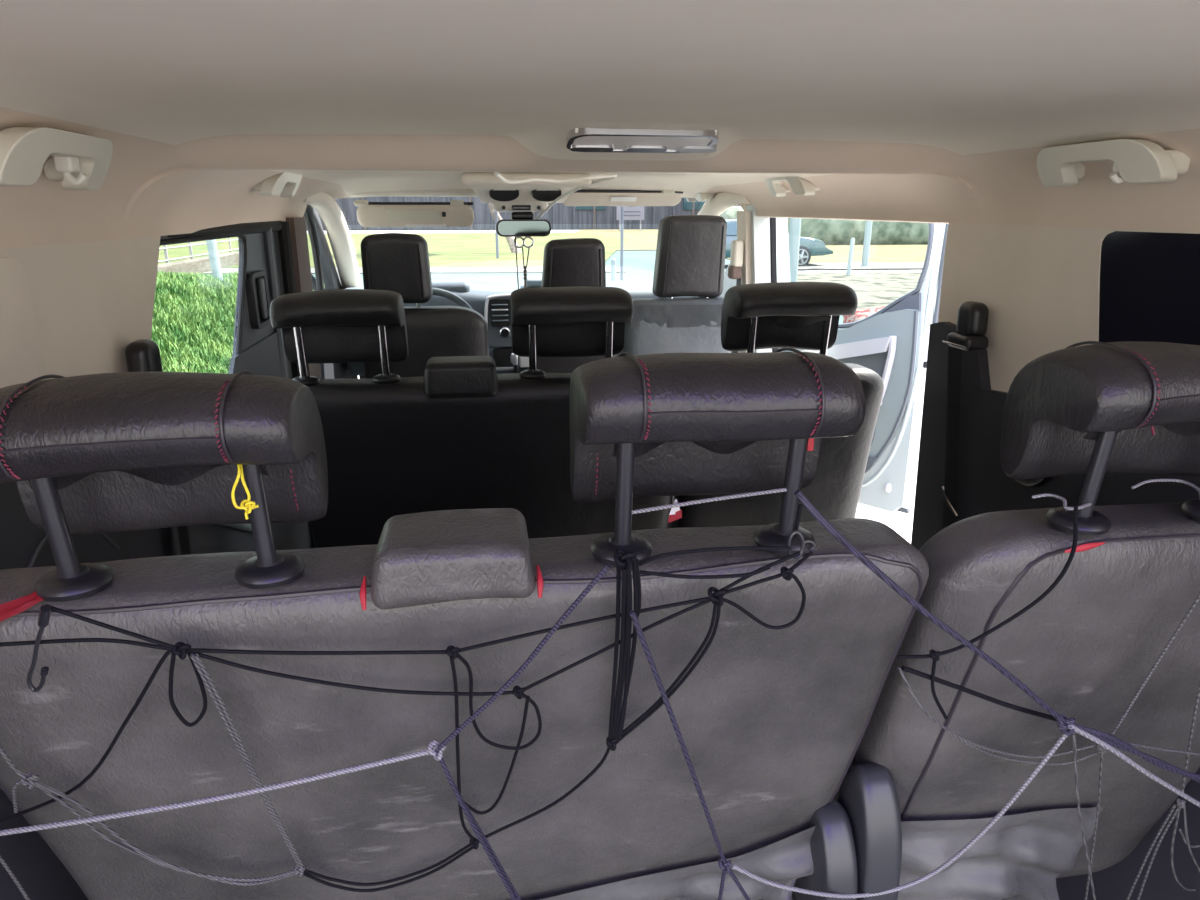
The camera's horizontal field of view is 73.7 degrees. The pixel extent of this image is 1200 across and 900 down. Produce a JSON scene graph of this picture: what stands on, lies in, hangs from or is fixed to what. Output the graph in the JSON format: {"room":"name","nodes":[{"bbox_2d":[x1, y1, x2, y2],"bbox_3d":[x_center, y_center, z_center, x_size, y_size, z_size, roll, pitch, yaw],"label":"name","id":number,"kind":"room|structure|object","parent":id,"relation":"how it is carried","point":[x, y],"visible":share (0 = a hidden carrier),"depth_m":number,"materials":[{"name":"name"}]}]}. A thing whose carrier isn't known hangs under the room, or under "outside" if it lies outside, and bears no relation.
{"room":"vehicle interior","nodes":[
{"label":"vehicle interior","id":0,"kind":"room"},
{"bbox_2d":[0,236,159,378],"bbox_3d":[-0.736,-0.056,0.852,0.040,0.340,1.465,-2,17,-8],"label":"panel","id":1,"kind":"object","parent":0,"point":[94,299],"depth_m":1.22,"materials":[{"name":"beige plastic"}]},
{"bbox_2d":[0,258,47,387],"bbox_3d":[-0.683,-0.013,0.633,0.010,0.226,0.910,-2,17,-8],"label":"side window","id":2,"kind":"structure","parent":1,"relation":"attached to","point":[21,357],"depth_m":1.01,"materials":[{"name":"beige plastic"}]},
{"bbox_2d":[26,533,119,567],"bbox_3d":[-0.726,0.143,1.101,0.006,0.100,0.264,-2,17,-8],"label":"cable","id":3,"kind":"object","parent":1,"relation":"attached to","point":[44,539],"visible":0.31,"depth_m":1.02,"materials":[{"name":"grey plastic"}]},
{"bbox_2d":[0,482,176,899],"bbox_3d":[-0.715,0.500,0.919,0.055,0.915,1.270,-2,17,-8],"label":"trim","id":4,"kind":"structure","parent":1,"relation":"attached to","point":[38,870],"depth_m":1.00,"materials":[{"name":"grey plastic"}]},
{"bbox_2d":[125,339,190,554],"bbox_3d":[-0.749,0.201,1.433,0.060,0.795,0.083,-2,17,-8],"label":"belt","id":5,"kind":"object","parent":1,"relation":"attached to","point":[143,355],"visible":0.3,"depth_m":1.31,"materials":[{"name":"black plastic"}]},
{"bbox_2d":[160,221,314,554],"bbox_3d":[-0.882,0.023,2.054,0.049,1.180,1.260,-2,17,-8],"label":"sliding door","id":6,"kind":"structure","parent":1,"relation":"in","point":[266,269],"depth_m":2.13,"materials":[{"name":"grey"}]},
{"bbox_2d":[286,217,321,378],"bbox_3d":[-1.003,-0.183,2.744,0.070,1.180,0.200,-2,17,-8],"label":"trim","id":7,"kind":"structure","parent":0,"point":[297,225],"depth_m":2.59,"materials":[{"name":"brown plastic"}]},
{"bbox_2d":[303,192,361,288],"bbox_3d":[-1.056,-0.750,3.220,0.105,0.574,1.122,-3,17,-10],"label":"trim","id":8,"kind":"structure","parent":0,"point":[330,213],"depth_m":3.19,"materials":[{"name":"beige plastic"}]},
{"bbox_2d":[303,205,357,378],"bbox_3d":[-1.114,-0.408,3.340,0.059,1.270,1.070,-2,17,-8],"label":"door","id":9,"kind":"structure","parent":8,"relation":"attached to","point":[326,274],"depth_m":3.17,"materials":[{"name":"grey plastic"}]},
{"bbox_2d":[311,274,325,290],"bbox_3d":[-1.254,-0.797,3.272,0.258,0.345,0.084,-1,17,-4],"label":"mirror","id":10,"kind":"object","parent":9,"relation":"attached to","point":[312,276],"visible":0.02,"depth_m":3.29,"materials":[{"name":"grey mirror"}]},
{"bbox_2d":[0,0,1199,248],"bbox_3d":[-0.055,-0.527,1.639,1.660,0.170,3.120,-2,17,-8],"label":"ceiling","id":11,"kind":"structure","parent":0,"point":[917,111],"depth_m":0.87,"materials":[{"name":"beige fabric"}]},
{"bbox_2d":[0,127,112,189],"bbox_3d":[-0.647,-0.337,0.933,0.088,0.060,0.240,-2,17,-8],"label":"handle","id":12,"kind":"object","parent":11,"relation":"attached to","point":[80,161],"visible":0.99,"depth_m":0.90,"materials":[{"name":"beige plastic"}]},
{"bbox_2d":[251,172,301,196],"bbox_3d":[-0.822,-0.679,2.046,0.087,0.058,0.265,-2,17,-8],"label":"handle","id":13,"kind":"object","parent":11,"relation":"attached to","point":[286,184],"visible":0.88,"depth_m":1.96,"materials":[{"name":"beige plastic"}]},
{"bbox_2d":[354,200,473,226],"bbox_3d":[-0.689,-0.880,2.980,0.432,0.097,0.041,-2,17,-8],"label":"sun visor","id":14,"kind":"object","parent":11,"relation":"attached to","point":[454,213],"visible":1,"depth_m":2.97,"materials":[{"name":"grey"}]},
{"bbox_2d":[386,209,441,220],"bbox_3d":[-0.692,-0.873,2.974,0.200,0.042,0.016,-2,17,-8],"label":"mirror","id":15,"kind":"object","parent":14,"relation":"attached to","point":[391,214],"depth_m":2.97,"materials":[{"name":"beige plastic"}]},
{"bbox_2d":[346,189,696,196],"bbox_3d":[-0.281,-0.997,3.072,1.440,0.048,0.177,-2,17,-8],"label":"trim","id":16,"kind":"structure","parent":11,"relation":"attached to","point":[462,192],"depth_m":2.95,"materials":[{"name":"black plastic"}]},
{"bbox_2d":[461,172,591,211],"bbox_3d":[-0.266,-0.892,2.787,0.420,0.121,0.485,-2,17,-8],"label":"console","id":17,"kind":"object","parent":11,"relation":"attached to","point":[533,196],"visible":0.91,"depth_m":2.79,"materials":[{"name":"beige plastic"}]},
{"bbox_2d":[493,201,547,211],"bbox_3d":[-0.296,-0.916,2.990,0.205,0.050,0.076,-2,17,-8],"label":"lamp","id":18,"kind":"object","parent":17,"relation":"attached to","point":[499,206],"depth_m":2.96,"materials":[{"name":"white"}]},
{"bbox_2d":[496,212,550,236],"bbox_3d":[-0.290,-0.851,3.016,0.205,0.089,0.076,-2,17,-8],"label":"mirror","id":19,"kind":"object","parent":17,"relation":"attached to","point":[522,224],"visible":0.94,"depth_m":2.99,"materials":[{"name":"black plastic"}]},
{"bbox_2d":[513,236,533,288],"bbox_3d":[-0.286,-0.679,3.024,0.077,0.250,0.016,-2,17,-8],"label":"hanging ornament","id":20,"kind":"object","parent":19,"relation":"hanging from","point":[515,238],"visible":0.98,"depth_m":3.00,"materials":[{"name":"silver metal"}]},
{"bbox_2d":[498,221,548,234],"bbox_3d":[-0.285,-0.830,2.990,0.191,0.050,0.004,-3,17,-11],"label":"mirror glass","id":21,"kind":"object","parent":19,"relation":"attached to","point":[504,227],"depth_m":2.99,"materials":[{"name":"grey mirror"}]},
{"bbox_2d":[494,171,616,183],"bbox_3d":[-0.147,-0.801,2.357,0.093,0.037,0.488,15,22,41],"label":"cable","id":22,"kind":"object","parent":11,"relation":"attached to","point":[496,173],"visible":1,"depth_m":2.41,"materials":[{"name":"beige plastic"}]},
{"bbox_2d":[535,177,615,218],"bbox_3d":[-0.104,-0.867,2.772,0.030,0.144,0.583,-9,19,-28],"label":"cable","id":23,"kind":"object","parent":11,"relation":"attached to","point":[549,206],"visible":0.85,"depth_m":2.76,"materials":[{"name":"beige plastic"}]},
{"bbox_2d":[563,190,682,205],"bbox_3d":[0.082,-0.964,3.052,0.470,0.065,0.075,-2,17,-8],"label":"sun visor","id":24,"kind":"object","parent":11,"relation":"attached to","point":[580,197],"visible":0.77,"depth_m":3.04,"materials":[{"name":"grey plastic"}]},
{"bbox_2d":[566,128,718,152],"bbox_3d":[0.069,-0.478,1.227,0.240,0.036,0.096,-2,17,-8],"label":"recessed light","id":25,"kind":"object","parent":11,"relation":"in","point":[577,139],"visible":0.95,"depth_m":1.21,"materials":[{"name":"silver metal"}]},
{"bbox_2d":[570,145,613,151],"bbox_3d":[-0.012,-0.471,1.242,0.068,0.013,0.024,-2,17,-8],"label":"switch","id":26,"kind":"object","parent":25,"relation":"attached to","point":[576,148],"depth_m":1.24,"materials":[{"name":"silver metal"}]},
{"bbox_2d":[626,146,666,151],"bbox_3d":[0.073,-0.474,1.254,0.065,0.013,0.024,-2,17,-8],"label":"switch","id":27,"kind":"object","parent":25,"relation":"attached to","point":[628,148],"depth_m":1.25,"materials":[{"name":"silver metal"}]},
{"bbox_2d":[679,144,716,152],"bbox_3d":[0.155,-0.478,1.266,0.060,0.013,0.024,-2,17,-8],"label":"switch","id":28,"kind":"object","parent":25,"relation":"attached to","point":[683,148],"depth_m":1.26,"materials":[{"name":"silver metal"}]},
{"bbox_2d":[765,176,819,195],"bbox_3d":[0.544,-0.762,2.290,0.090,0.066,0.270,-2,17,-8],"label":"handle","id":29,"kind":"object","parent":11,"relation":"attached to","point":[799,186],"visible":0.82,"depth_m":2.21,"materials":[{"name":"beige plastic"}]},
{"bbox_2d":[1037,139,1189,186],"bbox_3d":[0.723,-0.410,1.149,0.082,0.056,0.235,-2,17,-8],"label":"handle","id":30,"kind":"object","parent":11,"relation":"attached to","point":[1136,160],"visible":1,"depth_m":1.09,"materials":[{"name":"beige plastic"}]},
{"bbox_3d":[-0.055,-0.572,1.625,1.670,0.196,3.120,-2,17,-8],"label":"trim","id":31,"kind":"structure","parent":11,"relation":"attached to","visible":0},
{"bbox_2d":[686,193,713,201],"bbox_3d":[0.384,-1.020,3.180,0.089,0.062,0.230,-2,17,-8],"label":"handle","id":32,"kind":"object","parent":31,"relation":"attached to","point":[700,196],"visible":0.44,"depth_m":3.08,"materials":[{"name":"beige plastic"}]},
{"bbox_2d":[697,192,749,215],"bbox_3d":[0.439,-0.814,3.434,0.105,0.574,1.122,-2,17,-6],"label":"trim","id":33,"kind":"structure","parent":0,"point":[716,205],"depth_m":3.05,"materials":[{"name":"beige plastic"}]},
{"bbox_2d":[737,211,751,352],"bbox_3d":[0.584,-0.295,3.085,0.146,1.200,0.100,-2,17,-8],"label":"trim","id":34,"kind":"structure","parent":0,"point":[743,217],"depth_m":2.91,"materials":[{"name":"beige plastic"}]},
{"bbox_2d":[728,240,743,352],"bbox_3d":[0.497,-0.442,3.006,0.046,0.675,0.055,-2,17,-8],"label":"belt","id":35,"kind":"object","parent":34,"relation":"attached to","point":[737,246],"visible":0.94,"depth_m":2.91,"materials":[{"name":"beige plastic"}]},
{"bbox_2d":[746,205,771,352],"bbox_3d":[0.613,-0.292,3.037,0.154,1.220,0.100,-2,17,-8],"label":"trim","id":36,"kind":"structure","parent":0,"point":[760,226],"depth_m":2.87,"materials":[{"name":"grey paint"}]},
{"bbox_2d":[770,218,777,351],"bbox_3d":[0.659,-0.283,3.010,0.120,1.220,0.033,1,17,3],"label":"trim","id":37,"kind":"structure","parent":0,"point":[773,251],"depth_m":2.88,"materials":[{"name":"black rubber"}]},
{"bbox_2d":[720,218,947,513],"bbox_3d":[0.828,-0.432,3.244,0.224,1.210,1.075,-11,20,-32],"label":"front door","id":38,"kind":"structure","parent":0,"point":[892,342],"depth_m":2.91,"materials":[{"name":"white paint"}]},
{"bbox_2d":[938,223,1199,392],"bbox_3d":[0.859,-0.123,1.060,0.040,0.330,1.424,-2,17,-8],"label":"panel","id":39,"kind":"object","parent":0,"point":[1039,286],"depth_m":1.46,"materials":[{"name":"beige plastic"}]},
{"bbox_2d":[942,301,988,528],"bbox_3d":[0.723,0.114,1.661,0.060,0.830,0.116,-2,17,-8],"label":"belt","id":40,"kind":"object","parent":39,"relation":"attached to","point":[972,318],"visible":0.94,"depth_m":1.61,"materials":[{"name":"black fabric"}]},
{"bbox_2d":[941,486,958,517],"bbox_3d":[0.729,0.108,1.666,0.008,0.047,0.074,-1,17,-4],"label":"belt tongue","id":41,"kind":"object","parent":40,"relation":"attached to","point":[956,515],"visible":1,"depth_m":1.66,"materials":[{"name":"silver metal"}]},
{"bbox_2d":[1000,432,1051,487],"bbox_3d":[0.764,-0.008,1.425,0.010,0.152,0.152,-2,17,-8],"label":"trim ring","id":42,"kind":"object","parent":39,"relation":"attached to","point":[1038,482],"visible":0.16,"depth_m":1.42,"materials":[{"name":"black plastic"}]},
{"bbox_2d":[911,322,1199,899],"bbox_3d":[0.850,0.384,1.205,0.060,0.975,1.414,-2,17,-8],"label":"trim","id":43,"kind":"structure","parent":39,"relation":"attached to","point":[983,486],"depth_m":1.52,"materials":[{"name":"grey plastic"}]},
{"bbox_2d":[1099,231,1199,344],"bbox_3d":[0.862,-0.098,0.957,0.010,0.316,0.795,-2,17,-8],"label":"window","id":44,"kind":"structure","parent":39,"relation":"in","point":[1149,291],"depth_m":1.19,"materials":[{"name":"black glass"}]},
{"bbox_3d":[-0.402,-0.379,4.098,1.600,0.780,0.060,-2,17,-8],"label":"wall","id":45,"kind":"structure","parent":0,"visible":0},
{"bbox_2d":[346,277,695,374],"bbox_3d":[-0.350,-0.440,3.722,1.530,0.732,0.706,-2,17,-8],"label":"dashboard","id":46,"kind":"object","parent":45,"relation":"attached to","point":[493,302],"visible":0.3,"depth_m":3.35,"materials":[{"name":"grey plastic"}]},
{"bbox_2d":[431,280,469,291],"bbox_3d":[-0.714,-0.686,3.398,0.320,0.060,0.160,-2,17,-8],"label":"hood","id":47,"kind":"object","parent":46,"relation":"attached to","point":[449,285],"depth_m":3.34,"materials":[{"name":"grey"}]},
{"bbox_2d":[432,288,471,308],"bbox_3d":[-0.634,-0.454,3.179,0.366,0.378,0.410,7,18,21],"label":"steering wheel","id":48,"kind":"object","parent":46,"relation":"attached to","point":[449,295],"visible":0.05,"depth_m":3.13,"materials":[{"name":"grey plastic"}]},
{"bbox_2d":[490,299,509,326],"bbox_3d":[-0.418,-0.574,3.344,0.080,0.110,0.044,-2,17,-8],"label":"air vent","id":49,"kind":"object","parent":46,"relation":"attached to","point":[499,308],"depth_m":3.34,"materials":[{"name":"grey plastic"}]},
{"bbox_2d":[511,353,517,372],"bbox_3d":[-0.355,-0.358,3.342,0.038,0.109,0.110,-2,17,-8],"label":"lever","id":50,"kind":"object","parent":46,"relation":"attached to","point":[514,358],"visible":0.67,"depth_m":3.29,"materials":[{"name":"silver plastic"}]},
{"bbox_3d":[-0.113,0.566,2.368,1.600,0.040,3.800,-2,17,-8],"label":"floor","id":51,"kind":"structure","parent":0,"visible":0},
{"bbox_2d":[360,233,488,378],"bbox_3d":[-0.603,-0.210,2.910,0.410,1.136,0.748,-2,17,-8],"label":"seat","id":52,"kind":"object","parent":51,"relation":"on","point":[399,263],"visible":0.34,"depth_m":2.51,"materials":[{"name":"leather"}]},
{"bbox_2d":[0,347,928,899],"bbox_3d":[-0.177,0.343,1.148,0.914,1.085,0.847,-2,17,-8],"label":"seat","id":53,"kind":"object","parent":51,"relation":"on","point":[772,723],"visible":0.95,"depth_m":0.74,"materials":[{"name":"leather"}]},
{"bbox_2d":[231,464,258,518],"bbox_3d":[-0.282,0.031,0.637,0.017,0.049,0.015,4,17,13],"label":"string","id":54,"kind":"object","parent":53,"relation":"attached to","point":[248,507],"visible":0.92,"depth_m":0.63,"materials":[{"name":"yellow fabric"}]},
{"bbox_2d":[0,546,812,891],"bbox_3d":[-0.191,0.291,0.762,0.746,0.458,0.158,-2,17,-8],"label":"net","id":55,"kind":"object","parent":53,"relation":"attached to","point":[181,649],"visible":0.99,"depth_m":0.69,"materials":[{"name":"black fabric"}]},
{"bbox_2d":[0,855,29,899],"bbox_3d":[-0.558,0.410,0.762,0.004,0.118,0.042,-3,17,-11],"label":"cord","id":56,"kind":"object","parent":55,"relation":"attached to","point":[2,861],"visible":1,"depth_m":0.76,"materials":[{"name":"grey fabric"}]},
{"bbox_2d":[27,605,50,691],"bbox_3d":[-0.431,0.154,0.616,0.050,0.086,0.008,8,19,26],"label":"wire hook","id":57,"kind":"object","parent":55,"relation":"hanging from","point":[45,610],"visible":1,"depth_m":0.61,"materials":[{"name":"grey metal"}]},
{"bbox_2d":[0,653,305,885],"bbox_3d":[-0.413,0.315,0.734,0.227,0.339,0.114,-2,17,-8],"label":"cord","id":58,"kind":"object","parent":55,"relation":"attached to","point":[29,779],"visible":1,"depth_m":0.74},
{"bbox_2d":[435,564,609,899],"bbox_3d":[-0.072,0.300,0.709,0.103,0.444,0.128,-15,22,-41],"label":"rope","id":59,"kind":"object","parent":53,"relation":"attached to","point":[480,835],"visible":1,"depth_m":0.69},
{"bbox_2d":[0,740,445,835],"bbox_3d":[-0.326,0.291,0.691,0.384,0.059,0.013,-2,17,-6],"label":"rope","id":60,"kind":"object","parent":59,"relation":"attached to","point":[431,750],"visible":1,"depth_m":0.69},
{"bbox_2d":[606,549,640,748],"bbox_3d":[0.021,0.187,0.708,0.026,0.253,0.110,-1,17,-2],"label":"bundle","id":61,"kind":"object","parent":53,"relation":"hanging from","point":[626,563],"visible":0.98,"depth_m":0.70,"materials":[{"name":"black"}]},
{"bbox_2d":[629,610,749,899],"bbox_3d":[0.098,0.336,0.806,0.217,0.469,0.030,-16,23,-42],"label":"rope","id":62,"kind":"object","parent":53,"relation":"hanging from","point":[723,864],"visible":1,"depth_m":0.77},
{"bbox_2d":[631,488,786,513],"bbox_3d":[0.099,0.046,0.717,0.144,0.017,0.007,-3,17,-9],"label":"cord","id":63,"kind":"object","parent":53,"relation":"attached to","point":[780,489],"visible":1,"depth_m":0.71,"materials":[{"name":"grey fabric"}]},
{"bbox_2d":[668,499,681,522],"bbox_3d":[0.068,0.055,0.719,0.013,0.022,0.001,-7,18,-22],"label":"tag","id":64,"kind":"object","parent":63,"relation":"hanging from","point":[675,513],"visible":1,"depth_m":0.72,"materials":[{"name":"white"}]},
{"bbox_2d":[787,504,815,559],"bbox_3d":[0.177,0.073,0.708,0.027,0.047,0.016,-2,17,-8],"label":"hook","id":65,"kind":"object","parent":63,"relation":"hanging from","point":[795,532],"visible":0.94,"depth_m":0.70,"materials":[{"name":"grey metal"}]},
{"bbox_2d":[807,438,813,450],"bbox_3d":[0.191,-0.012,0.723,0.006,0.026,0.002,-2,17,-8],"label":"ribbon","id":66,"kind":"object","parent":53,"relation":"hanging from","point":[810,444],"visible":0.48,"depth_m":0.72,"materials":[{"name":"red fabric"}]},
{"bbox_2d":[730,733,1067,897],"bbox_3d":[0.310,0.407,0.887,0.332,0.274,0.070,1,17,2],"label":"rope","id":67,"kind":"object","parent":53,"relation":"attached to","point":[1063,737],"visible":0.99,"depth_m":0.91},
{"bbox_2d":[794,490,1199,782],"bbox_3d":[0.414,0.202,0.755,0.551,0.405,0.020,-5,17,-16],"label":"rope","id":68,"kind":"object","parent":53,"relation":"attached to","point":[1062,721],"visible":1,"depth_m":0.73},
{"bbox_2d":[1067,724,1199,806],"bbox_3d":[0.587,0.346,0.858,0.266,0.186,0.007,-6,18,-19],"label":"rope","id":69,"kind":"object","parent":68,"relation":"attached to","point":[1091,737],"visible":1,"depth_m":0.84,"materials":[{"name":"grey fabric"}]},
{"bbox_2d":[270,286,672,547],"bbox_3d":[-0.281,0.080,2.093,0.840,1.049,0.755,-2,17,-8],"label":"seat","id":70,"kind":"object","parent":51,"relation":"on","point":[460,434],"visible":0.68,"depth_m":1.70,"materials":[{"name":"black leather"}]},
{"bbox_2d":[518,215,730,372],"bbox_3d":[0.051,-0.263,2.997,0.733,1.188,0.753,-2,17,-8],"label":"seat","id":71,"kind":"object","parent":51,"relation":"on","point":[690,249],"visible":0.34,"depth_m":2.59,"materials":[{"name":"leather"}]},
{"bbox_2d":[670,282,883,527],"bbox_3d":[0.380,0.050,2.188,0.460,1.051,0.755,-2,17,-8],"label":"seat","id":72,"kind":"object","parent":51,"relation":"on","point":[795,315],"visible":0.37,"depth_m":1.83,"materials":[{"name":"black leather"}]},
{"bbox_2d":[792,341,1199,899],"bbox_3d":[0.526,0.314,1.250,0.522,1.082,0.844,-2,17,-8],"label":"seat","id":73,"kind":"object","parent":51,"relation":"on","point":[912,794],"visible":0.77,"depth_m":0.86,"materials":[{"name":"leather"}]},
{"bbox_2d":[897,506,1077,721],"bbox_3d":[0.384,0.163,0.787,0.159,0.274,0.093,7,18,23],"label":"cord","id":74,"kind":"object","parent":73,"relation":"hanging from","point":[934,655],"visible":0.99,"depth_m":0.79,"materials":[{"name":"black fabric"}]},
{"bbox_2d":[898,593,1199,899],"bbox_3d":[0.535,0.423,0.915,0.466,0.628,0.138,-9,19,-27],"label":"cord","id":75,"kind":"object","parent":73,"relation":"hanging from","point":[1101,750],"visible":0.85,"depth_m":0.89,"materials":[{"name":"grey fabric"}]},
{"bbox_2d":[1031,493,1091,509],"bbox_3d":[0.451,0.051,0.782,0.052,0.008,0.025,9,19,27],"label":"cord","id":76,"kind":"object","parent":73,"relation":"attached to","point":[1046,494],"visible":0.96,"depth_m":0.78,"materials":[{"name":"grey fabric"}]},
{"bbox_2d":[1126,683,1199,899],"bbox_3d":[0.734,0.430,1.018,0.303,0.509,0.074,-12,20,-34],"label":"cord","id":77,"kind":"object","parent":73,"relation":"hanging from","point":[1180,803],"visible":0.98,"depth_m":1.01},
{"bbox_2d":[1131,479,1199,497],"bbox_3d":[0.592,0.037,0.836,0.062,0.011,0.039,10,20,31],"label":"cord","id":78,"kind":"object","parent":73,"relation":"on","point":[1151,480],"visible":1,"depth_m":0.84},
{"label":"outside","id":79,"kind":"structure","parent":0,"visible":0},
{"bbox_2d":[151,270,324,373],"bbox_3d":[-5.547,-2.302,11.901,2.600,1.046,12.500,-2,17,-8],"label":"bank","id":80,"kind":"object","parent":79,"point":[324,285],"visible":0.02,"depth_m":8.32,"materials":[{"name":"plant"}]},
{"bbox_2d":[206,239,222,280],"bbox_3d":[-5.807,-4.280,11.533,0.290,4.405,0.140,-2,17,-8],"label":"lamp pole","id":81,"kind":"object","parent":80,"relation":"on","point":[213,254],"visible":0.24,"depth_m":11.91,"materials":[{"name":"grey metal"}]},
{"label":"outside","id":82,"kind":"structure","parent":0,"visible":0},
{"bbox_2d":[158,259,186,263],"bbox_3d":[-37.821,-4.034,19.268,50.600,0.020,30.000,-2,17,-8],"label":"dry field","id":83,"kind":"structure","parent":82,"point":[158,259],"depth_m":27.66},
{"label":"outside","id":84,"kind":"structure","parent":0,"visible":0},
{"bbox_2d":[797,272,920,308],"bbox_3d":[15.408,-3.532,17.709,24.600,0.020,13.000,-2,17,-8],"label":"gravel bed","id":85,"kind":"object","parent":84,"point":[872,289],"depth_m":19.56,"materials":[{"name":"grey gravel"}]},
{"bbox_2d":[846,238,854,275],"bbox_3d":[6.686,-5.137,21.355,0.150,1.022,0.105,-2,17,-8],"label":"bollard","id":86,"kind":"object","parent":85,"relation":"on","point":[852,241],"visible":0.88,"depth_m":21.31,"materials":[{"name":"grey metal"}]},
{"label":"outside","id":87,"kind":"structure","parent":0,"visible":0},
{"bbox_2d":[307,230,921,543],"bbox_3d":[-7.205,-12.525,47.898,240.000,0.020,220.000,-2,17,-8],"label":"ground","id":88,"kind":"structure","parent":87,"point":[900,522],"depth_m":4.80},
{"bbox_2d":[157,251,238,274],"bbox_3d":[-11.341,-5.168,22.539,0.350,0.420,14.000,-2,17,-8],"label":"wall","id":89,"kind":"structure","parent":88,"relation":"on","point":[202,264],"depth_m":22.17,"materials":[{"name":"stone"}]},
{"bbox_2d":[158,238,238,262],"bbox_3d":[-12.009,-5.620,22.827,0.070,1.150,14.800,-2,17,-8],"label":"rail fence","id":90,"kind":"object","parent":88,"relation":"on","point":[189,245],"visible":0.02,"depth_m":23.71,"materials":[{"name":"grey wood"}]},
{"bbox_2d":[306,196,739,230],"bbox_3d":[-2.730,-24.251,76.634,70.000,6.000,4.225,-2,17,-8],"label":"building","id":91,"kind":"structure","parent":88,"relation":"on","point":[560,216],"depth_m":75.17,"materials":[{"name":"stone"}]},
{"bbox_2d":[843,306,884,322],"bbox_3d":[4.374,-1.450,9.957,2.600,0.662,0.924,-2,17,-8],"label":"flower bed","id":92,"kind":"object","parent":88,"relation":"on","point":[860,314],"visible":0.07,"depth_m":9.80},
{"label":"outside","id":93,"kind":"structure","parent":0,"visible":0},
{"bbox_2d":[158,232,626,267],"bbox_3d":[-31.788,-10.275,40.191,69.000,0.020,40.600,-2,17,-8],"label":"lawn","id":94,"kind":"structure","parent":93,"point":[444,249],"depth_m":36.73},
{"bbox_2d":[495,211,498,258],"bbox_3d":[-3.711,-8.812,28.447,0.092,4.000,0.092,4,17,13],"label":"post","id":95,"kind":"object","parent":94,"relation":"on","point":[496,214],"visible":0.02,"depth_m":28.77,"materials":[{"name":"grey metal"}]},
{"bbox_2d":[488,203,521,252],"bbox_3d":[-4.843,-11.570,31.682,4.336,7.588,4.195,-2,17,-8],"label":"flag","id":96,"kind":"object","parent":94,"relation":"on","point":[510,240],"visible":0.02,"depth_m":32.59,"materials":[{"name":"white fabric"}]},
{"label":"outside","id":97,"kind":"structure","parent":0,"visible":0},
{"bbox_2d":[798,262,923,269],"bbox_3d":[20.706,-6.186,26.504,31.583,0.020,2.802,-2,17,-5],"label":"pavement","id":98,"kind":"structure","parent":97,"point":[891,265],"depth_m":24.83,"materials":[{"name":"concrete"}]},
{"bbox_2d":[861,221,872,266],"bbox_3d":[8.265,-8.163,24.180,0.260,5.202,0.200,-2,17,-8],"label":"pole","id":99,"kind":"object","parent":98,"relation":"on","point":[868,226],"visible":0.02,"depth_m":24.64,"materials":[{"name":"grey metal"}]},
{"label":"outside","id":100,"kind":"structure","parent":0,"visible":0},
{"bbox_2d":[201,266,625,273],"bbox_3d":[-31.501,-4.917,22.292,64.467,0.020,2.352,-1,17,-3],"label":"strip","id":101,"kind":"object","parent":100,"point":[539,269],"visible":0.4,"depth_m":23.29,"materials":[{"name":"concrete"}]},
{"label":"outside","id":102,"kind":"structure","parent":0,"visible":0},
{"bbox_2d":[209,251,842,322],"bbox_3d":[-3.134,-4.749,21.836,120.000,0.020,27.000,-2,17,-8],"label":"road surface","id":103,"kind":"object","parent":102,"point":[638,265],"visible":0.17,"depth_m":22.22,"materials":[{"name":"grey asphalt"}]},
{"bbox_2d":[611,258,615,280],"bbox_3d":[0.277,-3.532,16.400,0.100,0.780,0.095,-2,17,-8],"label":"bollard","id":104,"kind":"object","parent":103,"relation":"on","point":[613,260],"visible":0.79,"depth_m":16.32,"materials":[{"name":"grey metal"}]},
{"bbox_2d":[620,206,623,280],"bbox_3d":[0.513,-5.905,18.367,0.065,4.200,0.065,4,17,13],"label":"post","id":105,"kind":"object","parent":103,"relation":"on","point":[622,207],"visible":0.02,"depth_m":18.67,"materials":[{"name":"grey"}]},
{"bbox_2d":[725,219,832,265],"bbox_3d":[4.723,-6.558,25.372,4.934,1.442,2.100,-2,17,-8],"label":"car","id":106,"kind":"object","parent":103,"relation":"on","point":[808,247],"visible":0.24,"depth_m":24.79,"materials":[{"name":"teal paint"}]},
{"bbox_2d":[789,218,800,281],"bbox_3d":[3.817,-5.033,15.450,0.220,4.200,0.220,-2,17,-8],"label":"pole","id":107,"kind":"object","parent":103,"relation":"on","point":[795,223],"visible":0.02,"depth_m":15.67,"materials":[{"name":"grey metal"}]},
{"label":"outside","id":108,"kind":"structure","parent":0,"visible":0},
{"bbox_2d":[577,229,927,262],"bbox_3d":[24.393,-14.496,54.357,55.500,0.020,56.000,-2,17,-8],"label":"verge","id":109,"kind":"structure","parent":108,"point":[645,239],"depth_m":36.00,"materials":[{"name":"grass"}]},
{"bbox_2d":[616,206,643,230],"bbox_3d":[2.602,-20.616,68.045,2.400,3.950,0.260,-2,17,-8],"label":"sign board","id":110,"kind":"object","parent":109,"relation":"on","point":[630,212],"visible":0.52,"depth_m":68.21,"materials":[{"name":"grey metal"}]},
{"bbox_2d":[720,206,928,244],"bbox_3d":[31.786,-12.221,44.046,52.130,2.458,3.575,-2,17,-5],"label":"hedge","id":111,"kind":"object","parent":109,"relation":"on","point":[829,231],"visible":0.07,"depth_m":40.79,"materials":[{"name":"green plant"}]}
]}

